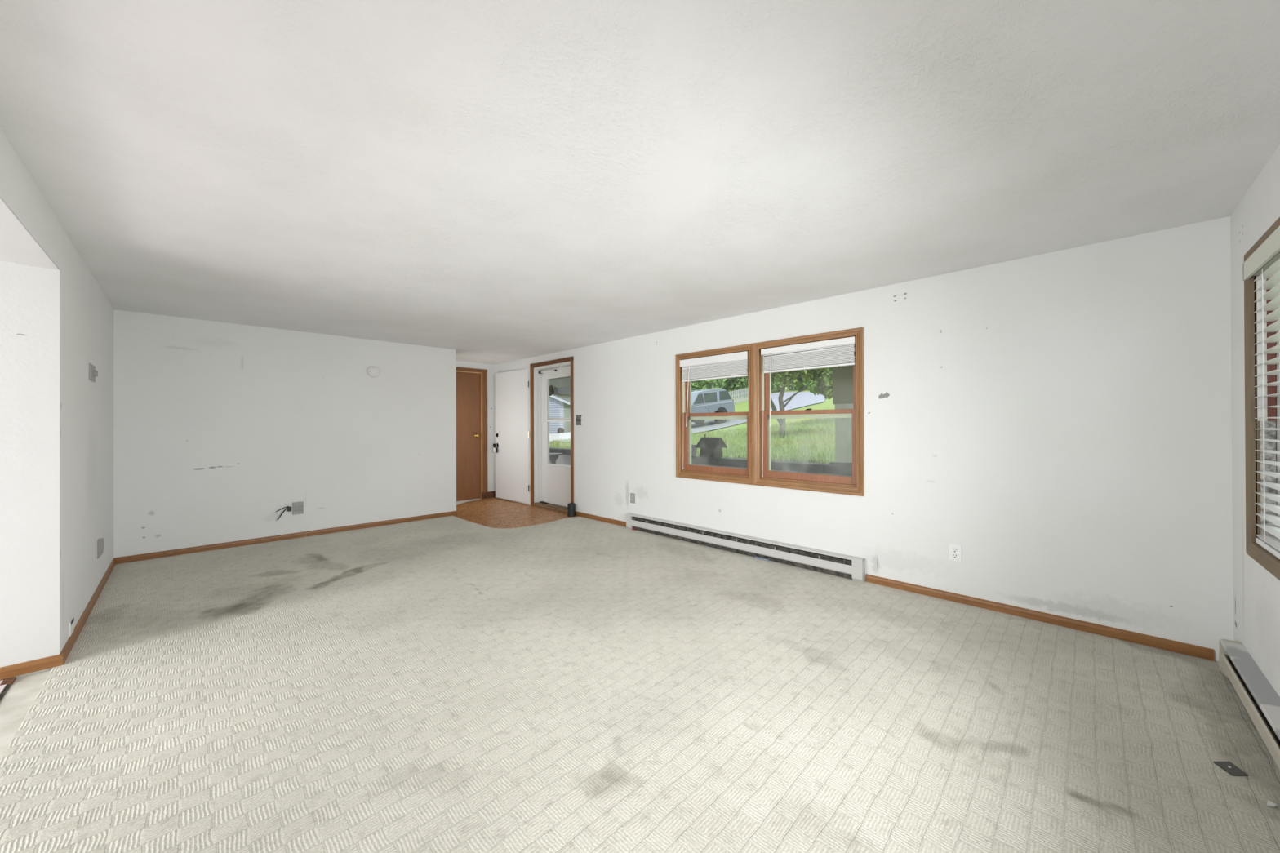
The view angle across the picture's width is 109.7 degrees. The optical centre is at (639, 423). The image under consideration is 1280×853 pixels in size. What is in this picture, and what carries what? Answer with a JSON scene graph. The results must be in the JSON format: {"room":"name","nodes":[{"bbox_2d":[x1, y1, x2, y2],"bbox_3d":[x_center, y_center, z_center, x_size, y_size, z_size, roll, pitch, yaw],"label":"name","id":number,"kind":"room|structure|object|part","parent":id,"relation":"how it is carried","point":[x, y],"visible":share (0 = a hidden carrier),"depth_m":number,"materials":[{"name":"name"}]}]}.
{"room":"empty living room","nodes":[
{"label":"empty living room","id":0,"kind":"room"},
{"bbox_2d":[0,677,10,693],"bbox_3d":[-3.037,1.195,-1.343,4.823,0.008,5.012,0,0,45],"label":"floor","id":1,"kind":"structure","parent":0,"point":[2,686],"depth_m":2.06,"materials":[{"name":"white"}]},
{"bbox_2d":[0,248,14,262],"bbox_3d":[-3.111,-0.829,-1.403,5.025,0.100,5.224,0,0,45],"label":"ceiling","id":2,"kind":"structure","parent":0,"point":[3,257],"depth_m":2.08,"materials":[{"name":"white paint"}]},
{"bbox_2d":[0,260,59,678],"bbox_3d":[-4.818,0.215,0.387,0.131,2.166,5.354,0,0,45],"label":"wall","id":3,"kind":"structure","parent":0,"point":[37,288],"depth_m":2.17,"materials":[{"name":"white paint"}]},
{"bbox_2d":[0,653,63,679],"bbox_3d":[-4.618,1.171,0.480,0.013,0.054,4.966,0,0,45],"label":"baseboard","id":4,"kind":"structure","parent":3,"relation":"attached to","point":[14,670],"depth_m":2.17,"materials":[{"name":"brown wood"}]},
{"bbox_2d":[0,128,113,653],"bbox_3d":[-2.252,0.145,1.519,6.836,2.296,0.130,0,0,45],"label":"wall","id":5,"kind":"structure","parent":0,"point":[86,313],"depth_m":2.63,"materials":[{"name":"white paint"}]},
{"bbox_2d":[0,676,16,685],"bbox_3d":[-2.947,1.203,2.101,0.062,0.012,0.034,0,0,45],"label":"trim","id":6,"kind":"structure","parent":5,"relation":"attached to","point":[9,681],"depth_m":2.10,"materials":[{"name":"brown wood"}]},
{"bbox_2d":[0,196,59,270],"bbox_3d":[-1.702,-0.780,0.970,3.475,0.014,0.128,0,0,45],"label":"ceiling","id":7,"kind":"structure","parent":5,"relation":"attached to","point":[16,242],"depth_m":1.92,"materials":[{"name":"white paint"}]},
{"bbox_2d":[68,617,74,636],"bbox_3d":[-3.082,1.099,2.442,0.105,0.074,0.008,0,0,45],"label":"wall outlet","id":8,"kind":"object","parent":5,"relation":"attached to","point":[71,624],"visible":1,"depth_m":2.42,"materials":[{"name":"white plastic"}]},
{"bbox_2d":[59,558,115,663],"bbox_3d":[-3.698,1.175,3.059,2.344,0.054,0.013,0,0,45],"label":"baseboard","id":9,"kind":"structure","parent":5,"relation":"attached to","point":[71,641],"depth_m":2.74,"materials":[{"name":"brown wood"}]},
{"bbox_2d":[88,363,97,382],"bbox_3d":[-3.526,-0.325,2.893,0.359,0.105,0.022,0,0,45],"label":"dimmer switch","id":10,"kind":"object","parent":5,"relation":"attached to","point":[93,373],"visible":1,"depth_m":2.87,"materials":[{"name":"grey plastic"}]},
{"bbox_3d":[-3.652,-0.339,3.023,0.044,0.044,0.016,0,0,45],"label":"knob","id":11,"kind":"part","parent":10,"relation":"part of","materials":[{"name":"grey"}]},
{"bbox_2d":[97,537,104,559],"bbox_3d":[-3.905,0.883,3.260,0.350,0.146,0.006,0,0,45],"label":"wall outlet","id":12,"kind":"object","parent":5,"relation":"attached to","point":[100,542],"visible":1,"depth_m":3.23,"materials":[{"name":"grey plastic"}]},
{"bbox_2d":[113,309,456,558],"bbox_3d":[-3.582,0.160,4.935,0.130,2.296,3.098,0,0,45],"label":"wall","id":13,"kind":"structure","parent":0,"point":[220,428],"depth_m":4.60,"materials":[{"name":"white paint"}]},
{"bbox_2d":[275,506,291,520],"bbox_3d":[-3.695,0.925,4.673,0.040,0.137,0.146,0,0,22],"label":"cable bundle","id":14,"kind":"object","parent":13,"relation":"attached to","point":[289,508],"visible":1,"depth_m":4.67,"materials":[{"name":"black plastic"}]},
{"bbox_2d":[114,511,456,564],"bbox_3d":[-3.482,1.180,4.928,0.013,0.054,2.968,0,0,45],"label":"baseboard","id":15,"kind":"structure","parent":13,"relation":"attached to","point":[287,536],"depth_m":4.60,"materials":[{"name":"brown wood"}]},
{"bbox_2d":[293,501,303,514],"bbox_3d":[-3.627,0.891,4.781,0.017,0.128,0.091,0,0,45],"label":"wall outlet","id":16,"kind":"object","parent":13,"relation":"attached to","point":[298,507],"visible":1,"depth_m":4.78,"materials":[{"name":"grey plastic"}]},
{"bbox_2d":[365,364,380,377],"bbox_3d":[-3.122,-0.614,5.284,0.038,0.152,0.152,0,0,45],"label":"smoke detector","id":17,"kind":"object","parent":13,"relation":"attached to","point":[372,371],"visible":1,"depth_m":5.27,"materials":[{"name":"white plastic"}]},
{"bbox_2d":[0,497,578,761],"bbox_3d":[-2.798,1.256,1.330,8.454,0.117,9.539,0,0,45],"label":"floor","id":18,"kind":"structure","parent":0,"point":[493,513],"depth_m":5.45,"materials":[{"name":"brown plastic"}]},
{"bbox_2d":[0,684,12,702],"bbox_3d":[-1.258,1.197,0.433,4.805,0.003,0.015,0,0,45],"label":"strip","id":19,"kind":"object","parent":18,"relation":"on","point":[6,689],"visible":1,"depth_m":2.03,"materials":[{"name":"grey metal"}]},
{"bbox_2d":[567,502,575,516],"bbox_3d":[-0.896,1.116,5.891,0.100,0.176,0.100,0,0,45],"label":"can","id":20,"kind":"object","parent":18,"relation":"on","point":[571,506],"visible":1,"depth_m":5.85,"materials":[{"name":"black metal"}]},
{"bbox_2d":[0,515,1279,852],"bbox_3d":[-0.823,1.198,3.035,6.454,0.013,4.074,0,0,45],"label":"carpet","id":21,"kind":"object","parent":18,"relation":"on","point":[449,684],"visible":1,"depth_m":1.80,"materials":[{"name":"beige carpet"}]},
{"bbox_2d":[755,556,768,560],"bbox_3d":[1.070,1.181,3.954,0.130,0.013,0.018,0,0,45],"label":"scrap","id":22,"kind":"object","parent":21,"relation":"on","point":[758,557],"visible":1,"depth_m":3.95,"materials":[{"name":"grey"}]},
{"bbox_2d":[1213,761,1248,776],"bbox_3d":[2.015,1.174,1.536,0.056,0.006,0.072,0,0,11],"label":"floor plate","id":23,"kind":"object","parent":21,"relation":"on","point":[1228,766],"visible":1,"depth_m":1.53,"materials":[{"name":"grey metal"}]},
{"bbox_2d":[1266,800,1278,807],"bbox_3d":[1.947,1.173,1.387,0.028,0.005,0.018,0,0,-31],"label":"paper scrap","id":24,"kind":"object","parent":21,"relation":"on","point":[1269,803],"visible":1,"depth_m":1.39,"materials":[{"name":"white paper"}]},
{"bbox_2d":[456,360,495,492],"bbox_3d":[-2.899,0.164,7.066,0.130,2.296,1.287,0,0,45],"label":"wall","id":25,"kind":"structure","parent":0,"point":[491,368],"depth_m":7.42,"materials":[{"name":"white paint"}]},
{"bbox_2d":[456,498,480,505],"bbox_3d":[-2.696,1.212,6.885,0.444,0.004,0.760,0,0,45],"label":"trim","id":26,"kind":"structure","parent":25,"relation":"attached to","point":[463,501],"depth_m":7.03,"materials":[{"name":"white wood"}]},
{"bbox_2d":[456,366,487,501],"bbox_3d":[-2.868,0.162,7.085,0.147,2.100,0.922,0,0,45],"label":"door","id":27,"kind":"structure","parent":25,"relation":"in","point":[471,383],"depth_m":7.22,"materials":[{"name":"brown wood"}]},
{"bbox_2d":[481,491,495,498],"bbox_3d":[-2.471,1.166,7.375,0.032,0.110,0.232,0,0,45],"label":"baseboard","id":28,"kind":"structure","parent":25,"relation":"attached to","point":[490,494],"depth_m":7.36,"materials":[{"name":"brown wood"}]},
{"bbox_2d":[0,0,1279,364],"bbox_3d":[-1.184,-1.061,3.408,7.733,0.120,4.315,0,0,45],"label":"ceiling","id":29,"kind":"structure","parent":0,"point":[494,182],"depth_m":1.64,"materials":[{"name":"white paint"}]},
{"bbox_2d":[495,216,1233,661],"bbox_3d":[0.296,0.146,4.888,7.733,2.296,0.130,0,0,45],"label":"wall","id":30,"kind":"structure","parent":0,"point":[1062,420],"depth_m":2.77,"materials":[{"name":"white paint"}]},
{"bbox_2d":[529,356,573,513],"bbox_3d":[-1.206,0.159,6.378,1.048,2.110,0.155,0,0,45],"label":"door","id":31,"kind":"structure","parent":30,"relation":"in","point":[553,484],"depth_m":6.57,"materials":[{"name":"glass"},{"name":"oak wood"},{"name":"white paint"}]},
{"bbox_2d":[493,368,529,503],"bbox_3d":[-2.016,0.183,7.012,0.940,2.015,0.110,0,0,41],"label":"door","id":32,"kind":"structure","parent":31,"relation":"attached to","point":[511,388],"depth_m":6.99,"materials":[{"name":"white paint"}]},
{"bbox_3d":[-1.190,1.185,6.371,0.930,0.058,0.144,0,0,45],"label":"sill","id":33,"kind":"part","parent":31,"relation":"part of","materials":[{"name":"brown wood"}]},
{"bbox_3d":[-1.159,0.175,6.397,0.857,1.942,0.028,0,0,45],"label":"storm panel","id":34,"kind":"part","parent":31,"relation":"part of","materials":[{"name":"white"}]},
{"bbox_3d":[-1.143,-0.042,6.358,0.611,1.258,0.014,0,0,45],"label":"glass frame","id":35,"kind":"part","parent":31,"relation":"part of","materials":[{"name":"white"}]},
{"bbox_3d":[-1.139,-0.046,6.361,0.585,0.026,0.016,0,0,45],"label":"rail","id":36,"kind":"part","parent":31,"relation":"part of","materials":[{"name":"white"}]},
{"bbox_3d":[-1.134,-0.078,6.365,0.585,0.022,0.016,0,0,45],"label":"rail","id":37,"kind":"part","parent":31,"relation":"part of","materials":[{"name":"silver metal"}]},
{"bbox_2d":[575,414,582,425],"bbox_3d":[-0.804,-0.051,5.880,0.123,0.133,0.014,0,0,45],"label":"light switch","id":38,"kind":"object","parent":30,"relation":"attached to","point":[578,416],"visible":1,"depth_m":5.88,"materials":[{"name":"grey metal"}]},
{"bbox_2d":[575,511,626,527],"bbox_3d":[-0.489,1.172,5.568,1.043,0.054,0.013,0,0,45],"label":"baseboard","id":39,"kind":"structure","parent":30,"relation":"attached to","point":[577,513],"depth_m":5.55,"materials":[{"name":"brown wood"}]},
{"bbox_2d":[630,493,635,503],"bbox_3d":[-0.084,0.851,5.168,0.072,0.114,0.010,0,0,45],"label":"wall outlet","id":40,"kind":"object","parent":30,"relation":"attached to","point":[632,495],"visible":1,"depth_m":5.16,"materials":[{"name":"grey plastic"}]},
{"bbox_2d":[626,512,865,582],"bbox_3d":[0.771,1.105,4.277,2.555,0.171,0.065,0,0,45],"label":"baseboard heater","id":41,"kind":"object","parent":30,"relation":"attached to","point":[848,566],"visible":0.99,"depth_m":3.99,"materials":[{"name":"white metal"}]},
{"bbox_2d":[675,327,864,496],"bbox_3d":[1.079,-0.089,4.101,1.849,1.277,0.160,0,0,45],"label":"window","id":42,"kind":"structure","parent":30,"relation":"in","point":[757,415],"depth_m":4.04,"materials":[{"name":"brown wood"}]},
{"bbox_2d":[680,351,748,469],"bbox_3d":[0.711,-0.100,4.394,0.796,1.123,0.070,0,0,45],"label":"blind","id":43,"kind":"object","parent":42,"relation":"attached to","point":[734,365],"visible":0.96,"depth_m":4.36,"materials":[{"name":"white plastic"}]},
{"bbox_3d":[0.723,-0.445,4.397,0.772,0.016,0.048,0,0,45],"label":"rail","id":44,"kind":"part","parent":43,"relation":"part of","materials":[{"name":"white plastic"}]},
{"bbox_3d":[0.746,0.183,4.425,0.804,0.591,0.028,0,0,45],"label":"sash","id":45,"kind":"part","parent":42,"relation":"part of","materials":[{"name":"brown wood"}]},
{"bbox_3d":[0.766,-0.373,4.448,0.804,0.584,0.026,0,0,45],"label":"sash","id":46,"kind":"part","parent":42,"relation":"part of","materials":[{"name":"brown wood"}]},
{"bbox_3d":[0.791,-0.089,4.472,0.805,1.160,0.030,0,0,45],"label":"storm frame","id":47,"kind":"part","parent":42,"relation":"part of","materials":[{"name":"beige"}]},
{"bbox_2d":[760,336,855,476],"bbox_3d":[1.374,-0.100,3.734,0.797,1.133,0.070,0,0,45],"label":"blind","id":48,"kind":"object","parent":42,"relation":"attached to","point":[836,353],"visible":0.92,"depth_m":3.70,"materials":[{"name":"white plastic"}]},
{"bbox_3d":[1.087,-0.073,3.984,0.021,1.083,0.007,0,0,45],"label":"cord","id":49,"kind":"part","parent":48,"relation":"part of","materials":[{"name":"white fabric"}]},
{"bbox_3d":[1.386,-0.461,3.737,0.773,0.016,0.048,0,0,45],"label":"rail","id":50,"kind":"part","parent":48,"relation":"part of","materials":[{"name":"white plastic"}]},
{"bbox_3d":[1.400,0.179,3.774,0.821,0.591,0.028,0,0,45],"label":"sash","id":51,"kind":"part","parent":42,"relation":"part of","materials":[{"name":"brown wood"}]},
{"bbox_3d":[1.420,-0.377,3.797,0.821,0.584,0.026,0,0,45],"label":"sash","id":52,"kind":"part","parent":42,"relation":"part of","materials":[{"name":"brown wood"}]},
{"bbox_3d":[1.446,-0.093,3.821,0.822,1.160,0.030,0,0,45],"label":"storm frame","id":53,"kind":"part","parent":42,"relation":"part of","materials":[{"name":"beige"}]},
{"bbox_2d":[878,391,889,398],"bbox_3d":[1.793,-0.212,3.307,0.076,0.048,0.002,0,0,45],"label":"wall stain","id":54,"kind":"object","parent":30,"relation":"attached to","point":[886,394],"depth_m":3.31,"materials":[{"name":"grey paint"}]},
{"bbox_2d":[948,542,961,562],"bbox_3d":[2.097,0.857,2.998,0.072,0.114,0.010,0,0,45],"label":"wall outlet","id":55,"kind":"object","parent":30,"relation":"attached to","point":[954,550],"visible":1,"depth_m":3.00,"materials":[{"name":"white plastic"}]},
{"bbox_2d":[951,547,957,552],"bbox_3d":[2.094,0.838,2.996,0.033,0.033,0.002,0,0,45],"label":"receptacle","id":56,"kind":"object","parent":55,"relation":"attached to","point":[953,549],"depth_m":3.00,"materials":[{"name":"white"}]},
{"bbox_2d":[951,553,957,558],"bbox_3d":[2.095,0.876,2.996,0.033,0.033,0.002,0,0,45],"label":"receptacle","id":57,"kind":"object","parent":55,"relation":"attached to","point":[953,555],"depth_m":3.00,"materials":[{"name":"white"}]},
{"bbox_2d":[866,573,1214,661],"bbox_3d":[2.278,1.154,2.816,1.629,0.054,0.013,0,0,45],"label":"baseboard","id":58,"kind":"structure","parent":30,"relation":"attached to","point":[1198,651],"depth_m":2.64,"materials":[{"name":"brown wood"}]},
{"bbox_2d":[1230,144,1279,697],"bbox_3d":[1.454,0.129,0.661,0.130,2.296,4.489,0,0,45],"label":"wall","id":59,"kind":"structure","parent":0,"point":[1255,590],"depth_m":2.00,"materials":[{"name":"white paint"}]},
{"bbox_2d":[1218,638,1279,770],"bbox_3d":[1.883,1.094,1.224,0.065,0.166,2.490,0,0,45],"label":"baseboard heater","id":60,"kind":"object","parent":59,"relation":"attached to","point":[1258,696],"visible":1,"depth_m":1.75,"materials":[{"name":"beige metal"}]},
{"bbox_2d":[1244,217,1279,580],"bbox_3d":[1.654,-0.086,0.876,0.148,1.297,2.895,0,0,45],"label":"window","id":61,"kind":"structure","parent":59,"relation":"in","point":[1264,557],"depth_m":1.89,"materials":[{"name":"brown wood"}]},
{"bbox_2d":[1242,225,1279,559],"bbox_3d":[1.631,-0.082,0.912,0.077,1.217,2.813,0,0,45],"label":"blind","id":62,"kind":"object","parent":61,"relation":"attached to","point":[1264,261],"visible":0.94,"depth_m":1.79,"materials":[{"name":"white plastic"}]},
{"bbox_3d":[2.480,-0.078,1.792,0.003,1.110,0.003,0,0,45],"label":"ladder cord","id":63,"kind":"part","parent":62,"relation":"part of","materials":[{"name":"white fabric"}]},
{"bbox_3d":[1.638,0.488,0.903,0.051,0.022,2.750,0,0,45],"label":"rail","id":64,"kind":"part","parent":62,"relation":"part of","materials":[{"name":"white plastic"}]},
{"bbox_3d":[1.663,-0.083,0.868,0.033,1.140,2.767,0,0,45],"label":"sash","id":65,"kind":"part","parent":61,"relation":"part of","materials":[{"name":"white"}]},
{"label":"outside","id":66,"kind":"structure","parent":0,"visible":0},
{"bbox_2d":[549,386,835,463],"bbox_3d":[8.161,-2.710,40.838,74.000,7.430,58.580,0,0,45],"label":"lawn","id":67,"kind":"structure","parent":66,"point":[743,406],"depth_m":18.30,"materials":[{"name":"green plant"}]},
{"bbox_2d":[549,394,570,433],"bbox_3d":[-8.860,-1.174,36.566,7.200,3.990,5.649,0,0,0],"label":"garage","id":68,"kind":"structure","parent":67,"relation":"on","point":[559,407],"depth_m":33.98,"materials":[{"name":"grey"}]},
{"bbox_2d":[549,386,570,404],"bbox_3d":[-8.990,-2.430,52.663,8.000,6.600,11.000,0,0,45],"label":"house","id":69,"kind":"structure","parent":67,"relation":"on","point":[565,392],"depth_m":48.11,"materials":[{"name":"grey"}]},
{"bbox_2d":[549,417,835,463],"bbox_3d":[3.780,0.018,12.091,14.051,1.417,11.106,0,0,0],"label":"grass blades","id":70,"kind":"object","parent":67,"relation":"on","point":[822,455],"visible":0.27,"depth_m":9.86,"materials":[{"name":"green plant"}]},
{"bbox_2d":[691,378,726,391],"bbox_3d":[5.518,-3.374,41.603,4.947,4.863,4.515,0,0,8],"label":"shrub","id":71,"kind":"object","parent":67,"relation":"on","point":[720,383],"visible":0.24,"depth_m":40.08,"materials":[{"name":"green plant"}]},
{"bbox_2d":[721,376,748,397],"bbox_3d":[9.734,-4.874,43.383,5.882,5.732,5.040,0,0,45],"label":"shrub","id":72,"kind":"object","parent":67,"relation":"on","point":[740,383],"visible":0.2,"depth_m":42.27,"materials":[{"name":"green plant"}]},
{"bbox_2d":[728,387,748,404],"bbox_3d":[7.762,-1.991,34.795,7.539,2.284,0.060,0,0,-39],"label":"picket fence","id":73,"kind":"object","parent":67,"relation":"on","point":[746,393],"visible":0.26,"depth_m":34.72,"materials":[{"name":"grey wood"}]},
{"bbox_2d":[770,376,782,392],"bbox_3d":[13.756,-5.999,51.105,5.067,7.432,6.510,0,0,45],"label":"shrub","id":74,"kind":"object","parent":67,"relation":"on","point":[773,387],"visible":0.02,"depth_m":49.62,"materials":[{"name":"green plant"}]},
{"bbox_2d":[745,368,832,438],"bbox_3d":[3.423,-1.139,11.006,2.345,3.025,2.203,0,0,45],"label":"tree","id":75,"kind":"object","parent":67,"relation":"on","point":[795,377],"visible":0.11,"depth_m":10.79,"materials":[{"name":"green plant"}]},
{"bbox_2d":[785,382,808,390],"bbox_3d":[19.379,-6.790,53.093,6.152,7.510,6.013,0,0,45],"label":"shrub","id":76,"kind":"object","parent":67,"relation":"on","point":[802,385],"visible":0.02,"depth_m":52.27,"materials":[{"name":"green plant"}]},
{"bbox_2d":[802,367,832,395],"bbox_3d":[7.342,-1.891,14.981,4.232,3.852,4.235,0,0,34],"label":"tree","id":77,"kind":"object","parent":67,"relation":"on","point":[812,384],"visible":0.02,"depth_m":14.59,"materials":[{"name":"green plant"}]},
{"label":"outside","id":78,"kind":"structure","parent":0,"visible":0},
{"bbox_2d":[549,431,570,441],"bbox_3d":[-4.558,0.668,24.576,4.712,0.241,18.426,0,0,-5],"label":"concrete apron","id":79,"kind":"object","parent":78,"point":[563,436],"visible":0.26,"depth_m":24.84,"materials":[{"name":"grey concrete"}]},
{"bbox_2d":[555,427,564,433],"bbox_3d":[-5.797,0.505,33.023,0.600,0.470,0.550,0,0,45],"label":"outdoor unit","id":80,"kind":"object","parent":79,"relation":"on","point":[560,430],"visible":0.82,"depth_m":32.90,"materials":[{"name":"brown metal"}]},
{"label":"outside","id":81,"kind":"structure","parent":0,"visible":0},
{"bbox_2d":[551,419,746,441],"bbox_3d":[0.924,0.113,21.492,6.236,1.074,16.293,0,0,28],"label":"driveway","id":82,"kind":"structure","parent":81,"point":[711,424],"depth_m":24.66,"materials":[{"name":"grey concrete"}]},
{"bbox_2d":[691,387,734,424],"bbox_3d":[2.886,-0.851,25.583,5.257,2.488,2.070,0,0,-37],"label":"car","id":83,"kind":"object","parent":82,"relation":"on","point":[704,401],"visible":0.35,"depth_m":25.43,"materials":[{"name":"silver metal"}]},
{"bbox_3d":[3.986,-1.099,25.182,3.580,0.477,0.015,0,0,-37],"label":"belt trim","id":84,"kind":"part","parent":83,"relation":"part of","materials":[{"name":"silver metal"}]},
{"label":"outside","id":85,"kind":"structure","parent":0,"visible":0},
{"bbox_3d":[0.156,-0.971,6.544,12.200,0.040,2.000,0,0,45],"label":"ceiling","id":86,"kind":"structure","parent":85,"visible":0},
{"bbox_2d":[549,385,559,395],"bbox_3d":[-1.793,-0.742,8.784,0.465,0.390,0.405,0,0,45],"label":"hanging basket","id":87,"kind":"object","parent":86,"relation":"hanging from","point":[552,389],"visible":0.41,"depth_m":8.72,"materials":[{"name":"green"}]},
{"bbox_2d":[549,377,570,387],"bbox_3d":[0.671,-0.871,7.061,12.200,0.160,0.160,0,0,45],"label":"beam","id":88,"kind":"structure","parent":86,"relation":"attached to","point":[562,382],"depth_m":9.24,"materials":[{"name":"grey"}]},
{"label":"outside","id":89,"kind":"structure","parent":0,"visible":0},
{"bbox_3d":[0.072,1.399,6.444,12.000,0.100,1.761,0,0,45],"label":"floor","id":90,"kind":"structure","parent":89,"visible":0},
{"bbox_2d":[549,453,562,463],"bbox_3d":[-1.682,0.965,8.697,0.380,0.795,0.380,0,0,45],"label":"pedestal stand","id":91,"kind":"object","parent":90,"relation":"on","point":[553,456],"visible":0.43,"depth_m":8.63,"materials":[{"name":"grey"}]},
{"bbox_2d":[549,454,852,476],"bbox_3d":[0.664,0.994,6.900,11.800,0.810,0.160,0,0,45],"label":"wall","id":92,"kind":"structure","parent":90,"relation":"on","point":[565,460],"depth_m":6.56,"materials":[{"name":"grey concrete"}]},
{"bbox_2d":[549,447,852,475],"bbox_3d":[0.657,0.535,6.921,11.834,0.103,0.260,0,0,45],"label":"wall cap","id":93,"kind":"object","parent":92,"relation":"on","point":[810,467],"visible":0.16,"depth_m":5.64,"materials":[{"name":"stone"}]},
{"bbox_2d":[691,444,697,456],"bbox_3d":[0.779,0.398,6.786,0.150,0.175,0.120,0,0,45],"label":"stone block","id":94,"kind":"object","parent":93,"relation":"on","point":[694,451],"visible":0.41,"depth_m":6.73,"materials":[{"name":"grey concrete"}]},
{"bbox_2d":[695,434,727,457],"bbox_3d":[1.034,0.312,6.532,0.350,0.344,0.290,0,0,45],"label":"birdhouse","id":95,"kind":"object","parent":93,"relation":"on","point":[710,447],"visible":1,"depth_m":6.47,"materials":[{"name":"grey wood"}]},
{"bbox_2d":[829,365,853,466],"bbox_3d":[2.418,-0.154,5.247,0.330,1.256,0.230,0,0,45],"label":"porch post","id":96,"kind":"object","parent":93,"relation":"on","point":[842,376],"visible":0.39,"depth_m":5.19,"materials":[{"name":"wood"}]},
{"bbox_3d":[2.422,-0.452,5.246,0.270,0.440,0.205,0,0,45],"label":"panel","id":97,"kind":"part","parent":96,"relation":"part of","materials":[{"name":"grey"}]},
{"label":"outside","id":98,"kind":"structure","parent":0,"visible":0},
{"bbox_2d":[770,391,825,411],"bbox_3d":[12.800,-2.066,37.930,5.496,2.483,18.220,0,0,24],"label":"street","id":99,"kind":"structure","parent":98,"point":[800,399],"depth_m":35.67,"materials":[{"name":"grey asphalt"}]}
]}

